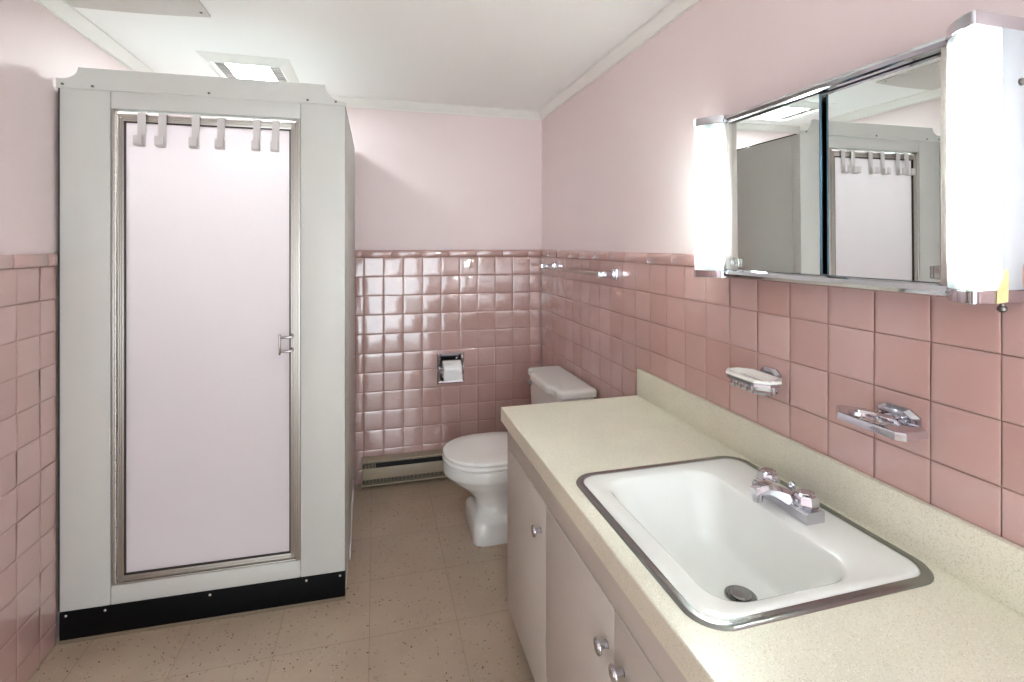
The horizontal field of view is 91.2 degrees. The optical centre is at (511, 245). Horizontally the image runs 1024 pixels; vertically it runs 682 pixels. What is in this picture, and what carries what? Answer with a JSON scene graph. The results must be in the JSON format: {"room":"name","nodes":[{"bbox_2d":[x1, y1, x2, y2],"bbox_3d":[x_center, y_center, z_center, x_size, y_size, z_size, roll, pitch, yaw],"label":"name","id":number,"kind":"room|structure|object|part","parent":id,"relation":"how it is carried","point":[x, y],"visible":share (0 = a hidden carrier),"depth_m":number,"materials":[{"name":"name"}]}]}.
{"room":"bathroom","nodes":[
{"label":"bathroom","id":0,"kind":"room"},
{"bbox_2d":[0,0,157,681],"bbox_3d":[-1.239,0.266,0.400,0.117,2.178,4.723,0,0,-15],"label":"wall","id":1,"kind":"structure","parent":0,"point":[37,47],"depth_m":1.57,"materials":[{"name":"pink paint"}]},
{"bbox_2d":[34,0,155,72],"bbox_3d":[-1.180,-0.801,0.416,0.040,0.044,4.523,0,0,-15],"label":"trim","id":2,"kind":"structure","parent":1,"relation":"attached to","point":[61,9],"depth_m":1.89,"materials":[{"name":"white wood"}]},
{"bbox_2d":[28,477,534,681],"bbox_3d":[-0.209,1.405,0.681,2.253,0.100,4.723,0,0,-15],"label":"floor","id":3,"kind":"structure","parent":0,"point":[423,602],"depth_m":1.75,"materials":[{"name":"tile"}]},
{"bbox_2d":[55,67,354,644],"bbox_3d":[-1.205,0.374,2.236,0.934,1.961,0.969,0,0,-15],"label":"shower stall","id":4,"kind":"object","parent":3,"relation":"on","point":[206,294],"visible":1,"depth_m":1.81,"materials":[{"name":"grey metal"}]},
{"bbox_3d":[-1.469,0.356,1.743,0.149,1.781,0.054,0,0,-15],"label":"post","id":5,"kind":"part","parent":4,"relation":"part of","materials":[{"name":"white metal"}]},
{"bbox_2d":[133,113,147,146],"bbox_3d":[-1.296,-0.403,1.756,0.025,0.119,0.070,0,0,-15],"label":"hook","id":6,"kind":"object","parent":4,"relation":"hanging from","point":[139,140],"visible":0.91,"depth_m":1.75,"materials":[{"name":"grey plastic"}]},
{"bbox_2d":[154,114,167,147],"bbox_3d":[-1.234,-0.403,1.771,0.025,0.119,0.070,0,0,-15],"label":"hook","id":7,"kind":"object","parent":4,"relation":"hanging from","point":[160,140],"visible":0.93,"depth_m":1.77,"materials":[{"name":"grey plastic"}]},
{"bbox_2d":[188,116,201,148],"bbox_3d":[-1.132,-0.403,1.795,0.025,0.119,0.070,0,0,-15],"label":"hook","id":8,"kind":"object","parent":4,"relation":"hanging from","point":[194,141],"visible":0.93,"depth_m":1.79,"materials":[{"name":"grey plastic"}]},
{"bbox_3d":[-1.092,1.295,1.828,0.923,0.096,0.042,0,0,-14],"label":"kick plate","id":9,"kind":"part","parent":4,"relation":"part of","materials":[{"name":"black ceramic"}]},
{"bbox_3d":[-1.098,1.215,1.831,0.613,0.064,0.044,0,0,-14],"label":"sill panel","id":10,"kind":"part","parent":4,"relation":"part of","materials":[{"name":"white metal"}]},
{"bbox_3d":[-1.094,0.358,1.822,0.579,1.632,0.025,0,0,-14],"label":"door","id":11,"kind":"part","parent":4,"relation":"part of","materials":[{"name":"white plastic"}]},
{"bbox_3d":[-1.093,0.359,1.823,0.535,1.585,0.005,0,0,-14],"label":"glass pane","id":12,"kind":"part","parent":4,"relation":"part of","materials":[{"name":"white glass"}]},
{"bbox_2d":[214,117,225,149],"bbox_3d":[-1.052,-0.403,1.815,0.025,0.119,0.070,0,0,-15],"label":"hook","id":13,"kind":"object","parent":4,"relation":"hanging from","point":[219,143],"visible":0.93,"depth_m":1.81,"materials":[{"name":"grey plastic"}]},
{"bbox_2d":[251,119,261,150],"bbox_3d":[-0.937,-0.403,1.843,0.025,0.119,0.070,0,0,-15],"label":"hook","id":14,"kind":"object","parent":4,"relation":"hanging from","point":[256,142],"visible":0.93,"depth_m":1.84,"materials":[{"name":"grey plastic"}]},
{"bbox_2d":[270,120,279,151],"bbox_3d":[-0.875,-0.403,1.858,0.025,0.119,0.070,0,0,-15],"label":"hook","id":15,"kind":"object","parent":4,"relation":"hanging from","point":[274,144],"visible":0.93,"depth_m":1.85,"materials":[{"name":"grey plastic"}]},
{"bbox_3d":[-0.834,0.365,1.856,0.049,0.076,0.041,0,0,-15],"label":"pull handle","id":16,"kind":"part","parent":4,"relation":"part of","materials":[{"name":"silver metal"}]},
{"bbox_3d":[-0.723,0.356,1.924,0.159,1.781,0.054,0,0,-15],"label":"post","id":17,"kind":"part","parent":4,"relation":"part of","materials":[{"name":"white metal"}]},
{"bbox_3d":[-0.778,0.396,2.394,0.018,1.859,0.888,0,0,-15],"label":"panel","id":18,"kind":"part","parent":4,"relation":"part of","materials":[{"name":"grey metal"}]},
{"bbox_2d":[349,479,353,560],"bbox_3d":[-0.738,1.251,2.307,0.006,0.206,0.332,0,0,-15],"label":"metal strip","id":19,"kind":"object","parent":3,"relation":"on","point":[352,479],"visible":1,"depth_m":2.29,"materials":[{"name":"silver metal"}]},
{"bbox_2d":[442,365,596,546],"bbox_3d":[0.003,1.006,2.440,0.680,0.697,0.495,0,0,-15],"label":"toilet","id":20,"kind":"object","parent":3,"relation":"on","point":[477,463],"visible":0.57,"depth_m":2.30,"materials":[{"name":"white ceramic"}]},
{"bbox_3d":[-0.117,0.996,2.406,0.431,0.022,0.380,0,0,-15],"label":"seat","id":21,"kind":"part","parent":20,"relation":"part of","materials":[{"name":"white plastic"}]},
{"bbox_3d":[-0.116,0.974,2.406,0.429,0.022,0.376,0,0,-15],"label":"seat lid","id":22,"kind":"part","parent":20,"relation":"part of","materials":[{"name":"white plastic"}]},
{"bbox_3d":[0.239,0.851,2.505,0.185,0.305,0.459,0,0,-15],"label":"tank","id":23,"kind":"part","parent":20,"relation":"part of","materials":[{"name":"white ceramic"}]},
{"bbox_3d":[0.228,0.677,2.502,0.212,0.039,0.495,0,0,-15],"label":"tank lid","id":24,"kind":"part","parent":20,"relation":"part of","materials":[{"name":"white ceramic"}]},
{"bbox_2d":[508,431,687,681],"bbox_3d":[0.464,0.992,0.994,0.560,0.726,1.795,0,0,-15],"label":"vanity cabinet","id":25,"kind":"object","parent":3,"relation":"on","point":[573,622],"visible":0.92,"depth_m":1.26,"materials":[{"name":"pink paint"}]},
{"bbox_3d":[0.047,1.006,1.591,0.018,0.570,0.414,0,0,-15],"label":"door","id":26,"kind":"part","parent":25,"relation":"part of","materials":[{"name":"white paint"}]},
{"bbox_3d":[0.070,0.812,1.427,0.027,0.033,0.033,0,0,-15],"label":"knob","id":27,"kind":"part","parent":25,"relation":"part of","materials":[{"name":"silver metal"}]},
{"bbox_3d":[0.156,1.006,1.192,0.018,0.570,0.411,0,0,-15],"label":"door","id":28,"kind":"part","parent":25,"relation":"part of","materials":[{"name":"white paint"}]},
{"bbox_3d":[0.182,0.812,1.017,0.027,0.033,0.033,0,0,-15],"label":"knob","id":29,"kind":"part","parent":25,"relation":"part of","materials":[{"name":"silver metal"}]},
{"bbox_3d":[0.200,0.812,0.951,0.027,0.033,0.033,0,0,-15],"label":"knob","id":30,"kind":"part","parent":25,"relation":"part of","materials":[{"name":"silver metal"}]},
{"bbox_3d":[0.265,1.006,0.793,0.018,0.570,0.410,0,0,-15],"label":"door","id":31,"kind":"part","parent":25,"relation":"part of","materials":[{"name":"white paint"}]},
{"bbox_2d":[501,369,1023,681],"bbox_3d":[0.469,0.554,0.992,0.558,0.150,1.828,0,0,-15],"label":"countertop","id":32,"kind":"structure","parent":25,"relation":"on","point":[966,625],"depth_m":0.86,"materials":[{"name":"beige laminate"}]},
{"bbox_2d":[576,456,933,630],"bbox_3d":[0.454,0.658,1.067,0.497,0.164,0.541,0,0,-15],"label":"sink","id":33,"kind":"object","parent":32,"relation":"in","point":[730,561],"visible":0.94,"depth_m":1.05,"materials":[{"name":"white ceramic"}]},
{"bbox_2d":[748,467,824,525],"bbox_3d":[0.577,0.547,1.102,0.112,0.057,0.156,0,0,-15],"label":"faucet","id":34,"kind":"object","parent":33,"relation":"on","point":[802,504],"visible":1,"depth_m":1.08,"materials":[{"name":"silver metal"}]},
{"bbox_3d":[0.594,0.538,1.161,0.049,0.032,0.050,0,0,-15],"label":"handle","id":35,"kind":"part","parent":34,"relation":"part of","materials":[{"name":"silver metal"}]},
{"bbox_3d":[0.571,0.545,1.101,0.100,0.053,0.119,0,0,-15],"label":"spout","id":36,"kind":"part","parent":34,"relation":"part of","materials":[{"name":"silver metal"}]},
{"bbox_3d":[0.623,0.542,1.115,0.017,0.033,0.017,0,0,-15],"label":"lift rod","id":37,"kind":"part","parent":34,"relation":"part of","materials":[{"name":"silver metal"}]},
{"bbox_3d":[0.621,0.538,1.061,0.049,0.032,0.052,0,0,-15],"label":"handle","id":38,"kind":"part","parent":34,"relation":"part of","materials":[{"name":"silver metal"}]},
{"bbox_2d":[167,107,541,484],"bbox_3d":[-0.814,0.266,2.903,2.053,2.178,0.117,0,0,-15],"label":"wall","id":39,"kind":"structure","parent":0,"point":[448,207],"depth_m":2.96,"materials":[{"name":"pink paint"}]},
{"bbox_2d":[361,449,446,487],"bbox_3d":[-0.507,1.272,2.896,0.695,0.142,0.069,0,0,-15],"label":"heater","id":40,"kind":"object","parent":39,"relation":"attached to","point":[427,464],"visible":0.77,"depth_m":2.84,"materials":[{"name":"beige metal"}]},
{"bbox_3d":[-0.496,1.274,2.870,0.688,0.062,0.008,0,0,-15],"label":"panel","id":41,"kind":"part","parent":40,"relation":"part of","materials":[{"name":"beige metal"}]},
{"bbox_2d":[365,471,443,484],"bbox_3d":[-0.504,1.317,2.873,0.662,0.024,0.013,0,0,-15],"label":"grille","id":42,"kind":"object","parent":40,"relation":"attached to","point":[385,479],"depth_m":2.84,"materials":[{"name":"beige metal"}]},
{"bbox_2d":[300,96,540,119],"bbox_3d":[-0.798,-0.801,2.844,2.053,0.044,0.040,0,0,-15],"label":"trim","id":43,"kind":"structure","parent":39,"relation":"attached to","point":[350,102],"depth_m":2.94,"materials":[{"name":"white wood"}]},
{"bbox_2d":[437,352,463,383],"bbox_3d":[-0.368,0.727,2.989,0.159,0.178,0.117,0,0,-15],"label":"paper holder","id":44,"kind":"object","parent":39,"relation":"attached to","point":[441,357],"visible":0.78,"depth_m":2.98,"materials":[{"name":"silver metal"}]},
{"bbox_2d":[442,360,461,381],"bbox_3d":[-0.354,0.731,2.944,0.106,0.108,0.102,0,0,-15],"label":"toilet paper roll","id":45,"kind":"object","parent":44,"relation":"in","point":[452,369],"visible":0.98,"depth_m":2.90,"materials":[{"name":"white paper"}]},
{"bbox_2d":[68,0,671,110],"bbox_3d":[-0.209,-0.873,0.681,2.253,0.100,4.723,0,0,-15],"label":"ceiling","id":46,"kind":"structure","parent":0,"point":[504,54],"depth_m":2.02,"materials":[{"name":"white paint"}]},
{"bbox_2d":[65,0,210,17],"bbox_3d":[-1.227,-0.818,1.518,0.430,0.010,0.535,0,0,-15],"label":"ceiling panel","id":47,"kind":"object","parent":46,"relation":"attached to","point":[191,8],"visible":1,"depth_m":1.72,"materials":[{"name":"grey"}]},
{"bbox_2d":[196,51,299,82],"bbox_3d":[-1.213,-0.808,2.349,0.365,0.030,0.370,0,0,-15],"label":"recessed light","id":48,"kind":"object","parent":46,"relation":"in","point":[225,65],"visible":0.95,"depth_m":2.28,"materials":[{"name":"white plastic"}]},
{"bbox_2d":[214,62,238,78],"bbox_3d":[-1.324,-0.815,2.319,0.045,0.016,0.280,0,0,-15],"label":"grille","id":49,"kind":"object","parent":48,"relation":"attached to","point":[225,70],"depth_m":2.32,"materials":[{"name":"grey metal"}]},
{"bbox_2d":[269,67,286,81],"bbox_3d":[-1.104,-0.815,2.378,0.050,0.016,0.280,0,0,-15],"label":"grille","id":50,"kind":"object","parent":48,"relation":"attached to","point":[277,73],"depth_m":2.37,"materials":[{"name":"grey metal"}]},
{"bbox_2d":[540,0,1023,547],"bbox_3d":[0.821,0.266,0.961,0.117,2.178,4.723,0,0,-15],"label":"wall","id":51,"kind":"structure","parent":0,"point":[618,157],"depth_m":1.36,"materials":[{"name":"pink paint"}]},
{"bbox_2d":[540,262,618,279],"bbox_3d":[0.305,0.123,2.503,0.088,0.051,0.808,0,0,-15],"label":"towel bar","id":52,"kind":"object","parent":51,"relation":"attached to","point":[613,274],"visible":1,"depth_m":2.23,"materials":[{"name":"silver metal"}]},
{"bbox_3d":[0.275,0.125,2.495,0.016,0.016,0.760,0,0,-15],"label":"rod","id":53,"kind":"part","parent":52,"relation":"part of","materials":[{"name":"silver"}]},
{"bbox_2d":[538,0,701,119],"bbox_3d":[0.762,-0.801,0.945,0.040,0.044,4.523,0,0,-15],"label":"trim","id":54,"kind":"structure","parent":51,"relation":"attached to","point":[675,9],"depth_m":2.04,"materials":[{"name":"white wood"}]},
{"bbox_2d":[727,366,781,395],"bbox_3d":[0.629,0.345,1.289,0.102,0.052,0.148,0,0,-15],"label":"holder","id":55,"kind":"object","parent":51,"relation":"attached to","point":[765,369],"visible":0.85,"depth_m":1.26,"materials":[{"name":"silver metal"}]},
{"bbox_2d":[726,367,781,391],"bbox_3d":[0.618,0.345,1.286,0.086,0.028,0.154,0,0,-15],"label":"soap","id":56,"kind":"object","parent":55,"relation":"on","point":[751,375],"visible":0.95,"depth_m":1.28,"materials":[{"name":"white ceramic"}]},
{"bbox_3d":[0.670,0.341,1.304,0.014,0.044,0.068,0,0,-15],"label":"wall plate","id":57,"kind":"part","parent":55,"relation":"part of","materials":[{"name":"silver metal"}]},
{"bbox_2d":[637,369,1023,615],"bbox_3d":[0.731,0.530,1.064,0.015,0.102,1.828,0,0,-15],"label":"backsplash","id":58,"kind":"structure","parent":51,"relation":"attached to","point":[991,564],"depth_m":1.03,"materials":[{"name":"beige laminate"}]},
{"bbox_2d":[694,10,1023,312],"bbox_3d":[0.670,-0.127,1.117,0.114,0.468,0.707,0,0,-15],"label":"upper cabinet","id":59,"kind":"object","parent":51,"relation":"attached to","point":[903,172],"depth_m":0.97,"materials":[{"name":"grey metal"}]},
{"bbox_2d":[694,115,728,277],"bbox_3d":[0.585,-0.135,1.423,0.111,0.453,0.071,0,0,-15],"label":"lamp","id":60,"kind":"object","parent":59,"relation":"attached to","point":[711,132],"depth_m":1.40,"materials":[{"name":"white"}]},
{"bbox_3d":[0.615,-0.135,1.389,0.057,0.403,0.011,0,0,-15],"label":"rail","id":61,"kind":"part","parent":59,"relation":"part of","materials":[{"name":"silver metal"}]},
{"bbox_3d":[0.605,0.048,1.365,0.012,0.024,0.022,0,0,-15],"label":"finger pull","id":62,"kind":"part","parent":59,"relation":"part of","materials":[{"name":"white plastic"}]},
{"bbox_3d":[0.645,-0.134,1.244,0.007,0.400,0.283,0,0,-15],"label":"mirror pane","id":63,"kind":"part","parent":59,"relation":"part of","materials":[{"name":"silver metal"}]},
{"bbox_3d":[0.689,-0.346,1.125,0.067,0.021,0.561,0,0,-15],"label":"rail","id":64,"kind":"part","parent":59,"relation":"part of","materials":[{"name":"silver metal"}]},
{"bbox_3d":[0.689,0.079,1.125,0.067,0.023,0.561,0,0,-15],"label":"rail","id":65,"kind":"part","parent":59,"relation":"part of","materials":[{"name":"silver metal"}]},
{"bbox_3d":[0.723,-0.134,0.995,0.007,0.400,0.270,0,0,-15],"label":"mirror pane","id":66,"kind":"part","parent":59,"relation":"part of","materials":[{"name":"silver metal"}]},
{"bbox_3d":[0.746,0.048,0.879,0.012,0.024,0.022,0,0,-15],"label":"finger pull","id":67,"kind":"part","parent":59,"relation":"part of","materials":[{"name":"white plastic"}]},
{"bbox_3d":[0.759,-0.135,0.858,0.057,0.403,0.010,0,0,-15],"label":"rail","id":68,"kind":"part","parent":59,"relation":"part of","materials":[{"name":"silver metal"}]},
{"bbox_2d":[946,10,1023,312],"bbox_3d":[0.751,-0.127,0.812,0.111,0.468,0.075,0,0,-15],"label":"lamp","id":69,"kind":"object","parent":59,"relation":"attached to","point":[985,49],"depth_m":0.78,"materials":[{"name":"white"}]},
{"bbox_3d":[0.764,0.064,0.778,0.027,0.054,0.005,0,0,-15],"label":"tape strip","id":70,"kind":"part","parent":59,"relation":"part of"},
{"bbox_2d":[836,402,927,441],"bbox_3d":[0.715,0.338,0.977,0.100,0.044,0.162,0,0,-15],"label":"holder","id":71,"kind":"object","parent":51,"relation":"attached to","point":[905,425],"visible":1,"depth_m":0.96,"materials":[{"name":"silver metal"}]},
{"bbox_3d":[0.737,0.340,0.980,0.039,0.016,0.040,0,0,-15],"label":"arm","id":72,"kind":"part","parent":71,"relation":"part of","materials":[{"name":"silver metal"}]},
{"bbox_3d":[0.757,0.338,0.986,0.014,0.044,0.084,0,0,-15],"label":"wall plate","id":73,"kind":"part","parent":71,"relation":"part of","materials":[{"name":"silver metal"}]}
]}

